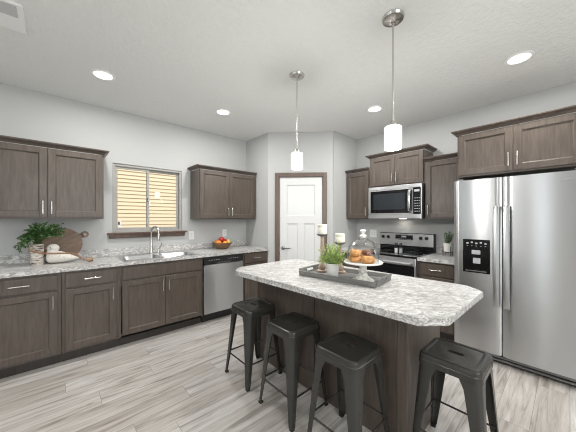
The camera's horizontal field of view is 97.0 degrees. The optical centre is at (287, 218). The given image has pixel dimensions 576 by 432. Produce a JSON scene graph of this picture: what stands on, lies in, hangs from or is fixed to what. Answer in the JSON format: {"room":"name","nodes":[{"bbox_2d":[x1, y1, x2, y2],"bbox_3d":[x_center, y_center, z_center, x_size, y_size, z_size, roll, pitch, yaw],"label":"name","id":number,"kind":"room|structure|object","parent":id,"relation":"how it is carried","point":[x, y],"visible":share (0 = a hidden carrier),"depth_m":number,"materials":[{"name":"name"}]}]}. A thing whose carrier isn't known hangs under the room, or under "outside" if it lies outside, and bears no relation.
{"room":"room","nodes":[
{"label":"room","id":0,"kind":"room"},
{"bbox_2d":[0,83,245,255],"bbox_3d":[-2.225,0.005,3.206,6.800,2.730,0.120,0,0,-42],"label":"wall","id":1,"kind":"structure","parent":0,"point":[130,139],"depth_m":3.15,"materials":[{"name":"grey paint"}]},
{"bbox_2d":[0,135,109,218],"bbox_3d":[-2.488,-0.381,2.643,1.010,0.758,0.360,0,0,-42],"label":"upper cabinet","id":2,"kind":"object","parent":1,"relation":"attached to","point":[40,182],"visible":1,"depth_m":2.54,"materials":[{"name":"brown wood"}]},
{"bbox_2d":[0,240,245,264],"bbox_3d":[-1.836,0.411,3.462,2.980,0.090,0.019,0,0,-42],"label":"backsplash","id":3,"kind":"structure","parent":1,"relation":"attached to","point":[22,258],"depth_m":3.23,"materials":[{"name":"stone"}]},
{"bbox_2d":[107,163,186,238],"bbox_3d":[-1.877,-0.229,3.461,0.957,0.942,0.148,0,0,-42],"label":"window","id":4,"kind":"structure","parent":1,"relation":"in","point":[127,232],"depth_m":3.44,"materials":[{"name":"grey plastic"}]},
{"bbox_2d":[189,231,193,239],"bbox_3d":[-1.447,0.245,3.822,0.080,0.125,0.008,0,0,-42],"label":"light switch","id":5,"kind":"object","parent":1,"relation":"attached to","point":[191,233],"visible":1,"depth_m":3.82,"materials":[{"name":"white plastic"}]},
{"bbox_2d":[187,164,256,218],"bbox_3d":[-1.003,-0.377,3.986,1.006,0.763,0.360,0,0,-42],"label":"upper cabinet","id":6,"kind":"object","parent":1,"relation":"attached to","point":[215,194],"visible":1,"depth_m":3.81,"materials":[{"name":"brown wood"}]},
{"bbox_2d":[222,229,226,235],"bbox_3d":[-1.043,0.228,4.188,0.074,0.115,0.008,0,0,-42],"label":"wall outlet","id":7,"kind":"object","parent":1,"relation":"attached to","point":[224,231],"visible":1,"depth_m":4.18,"materials":[{"name":"white plastic"}]},
{"bbox_2d":[246,133,267,262],"bbox_3d":[-0.487,0.005,4.275,0.100,2.730,0.625,0,0,-42],"label":"wall","id":8,"kind":"structure","parent":0,"point":[256,148],"depth_m":4.18,"materials":[{"name":"grey paint"}]},
{"bbox_2d":[0,0,575,140],"bbox_3d":[0.267,-1.390,0.450,6.800,0.060,7.510,0,0,-42],"label":"ceiling","id":9,"kind":"structure","parent":0,"point":[177,62],"depth_m":2.12,"materials":[{"name":"white paint"}]},
{"bbox_2d":[0,0,26,33],"bbox_3d":[-1.921,-1.354,1.633,0.330,0.012,0.330,0,0,-42],"label":"ceiling vent","id":10,"kind":"object","parent":9,"relation":"in","point":[11,13],"visible":1,"depth_m":1.70,"materials":[{"name":"white metal"}]},
{"bbox_2d":[90,69,115,80],"bbox_3d":[-1.745,-1.355,2.406,0.200,0.010,0.200,0,0,-42],"label":"recessed light","id":11,"kind":"object","parent":9,"relation":"in","point":[104,75],"visible":1,"depth_m":2.40,"materials":[{"name":"white glass"}]},
{"bbox_2d":[215,109,230,115],"bbox_3d":[-0.824,-1.355,3.239,0.200,0.010,0.200,0,0,-42],"label":"recessed light","id":12,"kind":"object","parent":9,"relation":"in","point":[224,112],"visible":1,"depth_m":3.23,"materials":[{"name":"white glass"}]},
{"bbox_2d":[289,71,304,169],"bbox_3d":[0.085,-0.915,2.406,0.144,0.888,0.144,0,0,-42],"label":"pendant light","id":13,"kind":"object","parent":9,"relation":"hanging from","point":[296,157],"visible":1,"depth_m":2.39,"materials":[{"name":"white glass"}]},
{"bbox_2d":[366,105,382,112],"bbox_3d":[1.070,-1.355,3.148,0.200,0.010,0.200,0,0,-42],"label":"recessed light","id":14,"kind":"object","parent":9,"relation":"in","point":[376,108],"visible":1,"depth_m":3.13,"materials":[{"name":"white glass"}]},
{"bbox_2d":[382,9,404,150],"bbox_3d":[0.707,-0.915,1.718,0.144,0.888,0.144,0,0,-42],"label":"pendant light","id":15,"kind":"object","parent":9,"relation":"hanging from","point":[392,132],"visible":1,"depth_m":1.69,"materials":[{"name":"white glass"}]},
{"bbox_2d":[504,50,534,65],"bbox_3d":[1.952,-1.355,2.155,0.200,0.010,0.200,0,0,-42],"label":"recessed light","id":16,"kind":"object","parent":9,"relation":"in","point":[521,57],"visible":1,"depth_m":2.15,"materials":[{"name":"white glass"}]},
{"bbox_2d":[0,314,575,431],"bbox_3d":[0.267,1.395,0.450,6.800,0.050,7.510,0,0,-42],"label":"floor","id":17,"kind":"structure","parent":0,"point":[177,380],"depth_m":1.98,"materials":[{"name":"grey wood"}]},
{"bbox_2d":[0,272,60,378],"bbox_3d":[-2.512,0.933,2.414,0.542,0.874,0.662,0,0,-42],"label":"base cabinet","id":18,"kind":"object","parent":17,"relation":"on","point":[30,306],"visible":0.96,"depth_m":2.25,"materials":[{"name":"brown wood"}]},
{"bbox_2d":[0,240,267,278],"bbox_3d":[-1.627,0.430,3.230,2.980,0.128,0.644,0,0,-42],"label":"countertop","id":19,"kind":"structure","parent":18,"relation":"on","point":[10,265],"depth_m":2.92,"materials":[{"name":"stone"}]},
{"bbox_2d":[13,221,65,265],"bbox_3d":[-2.469,0.235,2.540,0.375,0.440,0.240,0,0,-42],"label":"potted plant","id":20,"kind":"object","parent":19,"relation":"on","point":[35,234],"visible":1,"depth_m":2.51,"materials":[{"name":"green plant"}]},
{"bbox_2d":[28,249,93,261],"bbox_3d":[-2.286,0.371,2.592,0.510,0.161,0.073,0,0,-32],"label":"bead garland","id":21,"kind":"object","parent":19,"relation":"on","point":[89,259],"visible":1,"depth_m":2.63,"materials":[{"name":"brown wood"}]},
{"bbox_2d":[45,244,77,262],"bbox_3d":[-2.360,0.355,2.659,0.267,0.199,0.132,0,0,-42],"label":"bird figurine","id":22,"kind":"object","parent":19,"relation":"on","point":[52,248],"visible":0.94,"depth_m":2.60,"materials":[{"name":"white ceramic"}]},
{"bbox_2d":[41,228,88,256],"bbox_3d":[-2.427,0.274,2.775,0.414,0.353,0.078,0,0,-42],"label":"cutting board","id":23,"kind":"object","parent":19,"relation":"on","point":[71,241],"visible":0.63,"depth_m":2.79,"materials":[{"name":"brown wood"}]},
{"bbox_2d":[143,226,161,254],"bbox_3d":[-1.714,0.269,3.266,0.229,0.366,0.212,0,0,-42],"label":"kitchen faucet","id":24,"kind":"object","parent":19,"relation":"on","point":[156,227],"visible":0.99,"depth_m":3.30,"materials":[{"name":"silver metal"}]},
{"bbox_2d":[149,238,153,252],"bbox_3d":[-1.778,0.346,3.316,0.052,0.190,0.052,0,0,-42],"label":"faucet","id":25,"kind":"object","parent":24,"relation":"on","point":[151,241],"depth_m":3.30,"materials":[{"name":"silver metal"}]},
{"bbox_2d":[115,250,199,261],"bbox_3d":[-1.620,0.545,3.193,0.840,0.188,0.550,0,0,-42],"label":"sink","id":26,"kind":"object","parent":19,"relation":"in","point":[135,257],"visible":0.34,"depth_m":3.20,"materials":[{"name":"silver metal"}]},
{"bbox_2d":[212,242,231,248],"bbox_3d":[-1.006,0.407,3.897,0.298,0.097,0.298,0,0,-42],"label":"fruit bowl","id":27,"kind":"object","parent":19,"relation":"on","point":[216,245],"visible":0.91,"depth_m":3.79,"materials":[{"name":"brown wicker"}]},
{"bbox_2d":[61,266,118,361],"bbox_3d":[-2.141,0.933,2.749,0.454,0.874,0.662,0,0,-42],"label":"base cabinet","id":28,"kind":"object","parent":17,"relation":"on","point":[90,297],"visible":0.97,"depth_m":2.53,"materials":[{"name":"brown wood"}]},
{"bbox_2d":[118,257,202,345],"bbox_3d":[-1.632,0.933,3.209,0.914,0.874,0.662,0,0,-42],"label":"base cabinet","id":29,"kind":"object","parent":17,"relation":"on","point":[156,298],"visible":0.93,"depth_m":2.95,"materials":[{"name":"brown wood"}]},
{"bbox_2d":[201,253,242,321],"bbox_3d":[-1.077,0.933,3.728,0.589,0.870,0.625,0,0,-42],"label":"dishwasher","id":30,"kind":"object","parent":17,"relation":"on","point":[222,287],"visible":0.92,"depth_m":3.47,"materials":[{"name":"silver metal"}]},
{"bbox_2d":[225,298,281,391],"bbox_3d":[-0.310,1.063,2.278,0.369,0.613,0.369,0,0,-42],"label":"bar stool","id":31,"kind":"object","parent":17,"relation":"on","point":[252,310],"visible":0.99,"depth_m":2.20,"materials":[{"name":"grey metal"}]},
{"bbox_2d":[242,251,266,299],"bbox_3d":[-0.679,0.933,4.071,0.446,0.874,0.662,0,0,-42],"label":"base cabinet","id":32,"kind":"object","parent":17,"relation":"on","point":[252,258],"visible":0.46,"depth_m":3.81,"materials":[{"name":"brown wood"}]},
{"bbox_2d":[258,312,327,431],"bbox_3d":[0.037,1.063,1.894,0.369,0.613,0.369,0,0,-42],"label":"bar stool","id":33,"kind":"object","parent":17,"relation":"on","point":[292,327],"visible":0.97,"depth_m":1.77,"materials":[{"name":"grey metal"}]},
{"bbox_2d":[335,251,358,267],"bbox_3d":[1.086,0.933,3.966,0.662,0.874,0.450,0,0,-42],"label":"base cabinet","id":34,"kind":"object","parent":17,"relation":"on","point":[346,255],"visible":0.12,"depth_m":3.76,"materials":[{"name":"brown wood"}]},
{"bbox_2d":[336,240,379,252],"bbox_3d":[1.094,0.430,3.974,0.644,0.128,0.452,0,0,-42],"label":"countertop","id":35,"kind":"structure","parent":34,"relation":"on","point":[361,245],"depth_m":4.08,"materials":[{"name":"stone"}]},
{"bbox_2d":[307,332,388,431],"bbox_3d":[0.362,1.063,1.535,0.369,0.613,0.369,0,0,-42],"label":"bar stool","id":36,"kind":"object","parent":17,"relation":"on","point":[351,354],"visible":1,"depth_m":1.48,"materials":[{"name":"grey metal"}]},
{"bbox_2d":[257,281,439,431],"bbox_3d":[0.412,0.933,2.218,0.602,0.874,1.475,0,0,-43],"label":"kitchen island","id":37,"kind":"object","parent":17,"relation":"on","point":[401,343],"visible":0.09,"depth_m":1.67,"materials":[{"name":"brown wood"}]},
{"bbox_2d":[236,259,482,325],"bbox_3d":[0.368,0.475,2.012,0.925,0.038,1.760,0,0,-42],"label":"island countertop","id":38,"kind":"structure","parent":37,"relation":"on","point":[407,299],"depth_m":1.56,"materials":[{"name":"stone"}]},
{"bbox_2d":[299,264,391,287],"bbox_3d":[0.430,0.429,1.987,0.649,0.052,0.332,0,0,39],"label":"serving tray","id":39,"kind":"object","parent":38,"relation":"on","point":[379,278],"visible":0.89,"depth_m":1.93,"materials":[{"name":"grey wood"}]},
{"bbox_2d":[317,234,327,272],"bbox_3d":[0.289,0.284,2.148,0.092,0.318,0.092,0,0,-42],"label":"candle holder","id":40,"kind":"object","parent":39,"relation":"on","point":[322,267],"visible":0.87,"depth_m":2.13,"materials":[{"name":"brown wood"}]},
{"bbox_2d":[318,223,326,233],"bbox_3d":[0.289,0.081,2.148,0.080,0.087,0.080,0,0,-42],"label":"candle","id":41,"kind":"object","parent":40,"relation":"on","point":[322,228],"visible":1,"depth_m":2.11,"materials":[{"name":"white wax"}]},
{"bbox_2d":[317,242,344,275],"bbox_3d":[0.334,0.302,1.985,0.241,0.282,0.258,0,0,40],"label":"potted fern","id":42,"kind":"object","parent":39,"relation":"on","point":[333,260],"visible":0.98,"depth_m":1.94,"materials":[{"name":"green plant"}]},
{"bbox_2d":[334,242,345,273],"bbox_3d":[0.428,0.317,2.103,0.092,0.253,0.092,0,0,-42],"label":"candle holder","id":43,"kind":"object","parent":39,"relation":"on","point":[341,267],"visible":0.52,"depth_m":2.08,"materials":[{"name":"brown wood"}]},
{"bbox_2d":[335,233,344,241],"bbox_3d":[0.428,0.151,2.103,0.080,0.077,0.080,0,0,-42],"label":"candle","id":44,"kind":"object","parent":43,"relation":"on","point":[339,237],"visible":0.91,"depth_m":2.07,"materials":[{"name":"white wax"}]},
{"bbox_2d":[344,259,382,281],"bbox_3d":[0.539,0.373,1.831,0.274,0.141,0.274,0,0,-42],"label":"cake stand","id":45,"kind":"object","parent":39,"relation":"on","point":[362,275],"visible":0.69,"depth_m":1.79,"materials":[{"name":"ceramic"}]},
{"bbox_2d":[348,255,361,261],"bbox_3d":[0.480,0.283,1.833,0.093,0.044,0.093,0,0,-42],"label":"pastry","id":46,"kind":"object","parent":45,"relation":"on","point":[351,258],"visible":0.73,"depth_m":1.80,"materials":[{"name":"orange food"}]},
{"bbox_2d":[349,249,361,255],"bbox_3d":[0.482,0.239,1.833,0.089,0.044,0.089,0,0,-42],"label":"pastry","id":47,"kind":"object","parent":46,"relation":"on","point":[353,252],"visible":1,"depth_m":1.80,"materials":[{"name":"orange food"}]},
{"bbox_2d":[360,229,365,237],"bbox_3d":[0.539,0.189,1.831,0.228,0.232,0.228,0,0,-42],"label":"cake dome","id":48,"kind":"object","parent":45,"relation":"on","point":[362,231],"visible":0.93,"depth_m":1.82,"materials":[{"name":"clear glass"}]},
{"bbox_2d":[362,256,374,263],"bbox_3d":[0.555,0.281,1.770,0.091,0.048,0.090,0,0,-42],"label":"pastry","id":49,"kind":"object","parent":45,"relation":"on","point":[365,259],"visible":1,"depth_m":1.74,"materials":[{"name":"orange food"}]},
{"bbox_3d":[0.575,0.282,1.860,0.084,0.046,0.085,0,0,-42],"label":"pastry","id":50,"kind":"object","parent":45,"relation":"on","visible":0},
{"bbox_2d":[361,249,372,254],"bbox_3d":[0.572,0.240,1.851,0.080,0.037,0.080,0,0,-42],"label":"pastry","id":51,"kind":"object","parent":50,"relation":"on","point":[367,251],"visible":0.97,"depth_m":1.82,"materials":[{"name":"brown food"}]},
{"bbox_2d":[360,232,435,277],"bbox_3d":[1.473,0.787,3.490,0.713,1.166,0.772,0,0,-42],"label":"range","id":52,"kind":"object","parent":17,"relation":"on","point":[414,245],"visible":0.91,"depth_m":3.42,"materials":[{"name":"silver metal"}]},
{"bbox_2d":[370,248,432,258],"bbox_3d":[1.474,0.461,3.491,0.580,0.025,0.764,0,0,-42],"label":"cooktop","id":53,"kind":"object","parent":52,"relation":"in","point":[407,253],"depth_m":3.38,"materials":[{"name":"black glass"}]},
{"bbox_2d":[418,261,454,341],"bbox_3d":[1.890,0.933,3.076,0.662,0.874,0.400,0,0,-42],"label":"base cabinet","id":54,"kind":"object","parent":17,"relation":"on","point":[426,270],"visible":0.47,"depth_m":2.86,"materials":[{"name":"brown wood"}]},
{"bbox_2d":[417,246,453,264],"bbox_3d":[1.901,0.430,3.082,0.644,0.128,0.405,0,0,-42],"label":"countertop","id":55,"kind":"structure","parent":54,"relation":"on","point":[441,257],"depth_m":3.02,"materials":[{"name":"stone"}]},
{"bbox_2d":[442,231,453,255],"bbox_3d":[1.994,0.301,3.162,0.172,0.309,0.138,0,0,-10],"label":"potted plant","id":56,"kind":"object","parent":55,"relation":"on","point":[447,247],"visible":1,"depth_m":3.14,"materials":[{"name":"green plant"}]},
{"bbox_2d":[412,337,498,431],"bbox_3d":[0.952,1.063,1.452,0.369,0.613,0.369,0,0,-42],"label":"bar stool","id":57,"kind":"object","parent":17,"relation":"on","point":[472,366],"visible":1,"depth_m":1.42,"materials":[{"name":"grey metal"}]},
{"bbox_2d":[454,168,575,385],"bbox_3d":[2.269,0.482,2.524,0.788,1.775,0.912,0,0,-42],"label":"refrigerator","id":58,"kind":"object","parent":17,"relation":"on","point":[515,236],"visible":0.91,"depth_m":2.26,"materials":[{"name":"silver metal"}]},
{"bbox_2d":[268,131,332,262],"bbox_3d":[0.201,0.005,4.035,1.028,2.730,0.100,0,0,3],"label":"wall","id":59,"kind":"structure","parent":0,"point":[316,148],"depth_m":3.99,"materials":[{"name":"grey paint"}]},
{"bbox_2d":[275,172,326,261],"bbox_3d":[0.203,0.323,4.011,0.811,2.094,0.149,0,0,3],"label":"door","id":60,"kind":"structure","parent":59,"relation":"in","point":[300,198],"depth_m":4.00,"materials":[{"name":"white paint"}]},
{"bbox_2d":[326,264,338,275],"bbox_3d":[0.344,0.392,1.972,0.107,0.104,0.107,0,0,-42],"label":"pot","id":61,"kind":"object","parent":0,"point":[332,269],"depth_m":1.93,"materials":[{"name":"white ceramic"}]},
{"bbox_2d":[333,131,356,248],"bbox_3d":[0.912,0.005,4.188,0.629,2.730,0.100,0,0,-42],"label":"wall","id":62,"kind":"structure","parent":0,"point":[344,147],"depth_m":4.08,"materials":[{"name":"grey paint"}]},
{"bbox_2d":[357,81,575,246],"bbox_3d":[2.793,0.005,2.667,0.120,2.730,7.410,0,0,-42],"label":"wall","id":63,"kind":"structure","parent":0,"point":[436,133],"depth_m":3.38,"materials":[{"name":"grey paint"}]},
{"bbox_2d":[345,167,369,218],"bbox_3d":[1.187,-0.387,4.084,0.360,0.778,0.410,0,0,-42],"label":"upper cabinet","id":64,"kind":"object","parent":63,"relation":"attached to","point":[358,184],"visible":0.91,"depth_m":3.98,"materials":[{"name":"brown wood"}]},
{"bbox_2d":[357,240,379,247],"bbox_3d":[1.326,0.411,4.184,0.019,0.090,0.452,0,0,-42],"label":"backsplash","id":65,"kind":"structure","parent":63,"relation":"attached to","point":[359,243],"depth_m":4.18,"materials":[{"name":"stone"}]},
{"bbox_2d":[370,229,376,236],"bbox_3d":[1.381,0.233,4.131,0.008,0.125,0.115,0,0,-42],"label":"light switch","id":66,"kind":"object","parent":63,"relation":"attached to","point":[373,233],"visible":1,"depth_m":4.13,"materials":[{"name":"white plastic"}]},
{"bbox_2d":[365,144,436,187],"bbox_3d":[1.587,-0.705,3.641,0.360,0.486,0.871,0,0,-42],"label":"upper cabinet","id":67,"kind":"object","parent":63,"relation":"attached to","point":[404,168],"visible":0.98,"depth_m":3.49,"materials":[{"name":"brown wood"}]},
{"bbox_2d":[368,183,424,218],"bbox_3d":[1.560,-0.227,3.598,0.455,0.458,0.745,0,0,-42],"label":"microwave","id":68,"kind":"object","parent":67,"relation":"attached to","point":[407,201],"visible":1,"depth_m":3.43,"materials":[{"name":"silver metal"}]},
{"bbox_2d":[423,152,460,218],"bbox_3d":[1.991,-0.386,3.194,0.360,0.776,0.424,0,0,-42],"label":"upper cabinet","id":69,"kind":"object","parent":63,"relation":"attached to","point":[440,175],"visible":0.78,"depth_m":3.13,"materials":[{"name":"brown wood"}]},
{"bbox_2d":[436,246,453,253],"bbox_3d":[2.132,0.411,3.292,0.019,0.090,0.405,0,0,-42],"label":"backsplash","id":70,"kind":"structure","parent":63,"relation":"attached to","point":[439,249],"depth_m":3.39,"materials":[{"name":"stone"}]},
{"bbox_2d":[451,105,575,179],"bbox_3d":[2.340,-0.694,2.604,0.635,0.497,1.010,0,0,-42],"label":"upper cabinet","id":71,"kind":"object","parent":63,"relation":"attached to","point":[547,145],"visible":0.99,"depth_m":2.38,"materials":[{"name":"brown wood"}]},
{"label":"outside","id":72,"kind":"structure","parent":0,"visible":0},
{"bbox_3d":[-6.073,1.720,6.716,28.000,0.200,9.890,0,0,-42],"label":"ground","id":73,"kind":"structure","parent":72,"visible":0},
{"bbox_2d":[118,169,175,227],"bbox_3d":[-2.328,-1.478,8.538,11.000,6.096,0.036,0,0,-42],"label":"house","id":74,"kind":"structure","parent":73,"relation":"on","point":[131,183],"depth_m":7.04,"materials":[{"name":"beige"}]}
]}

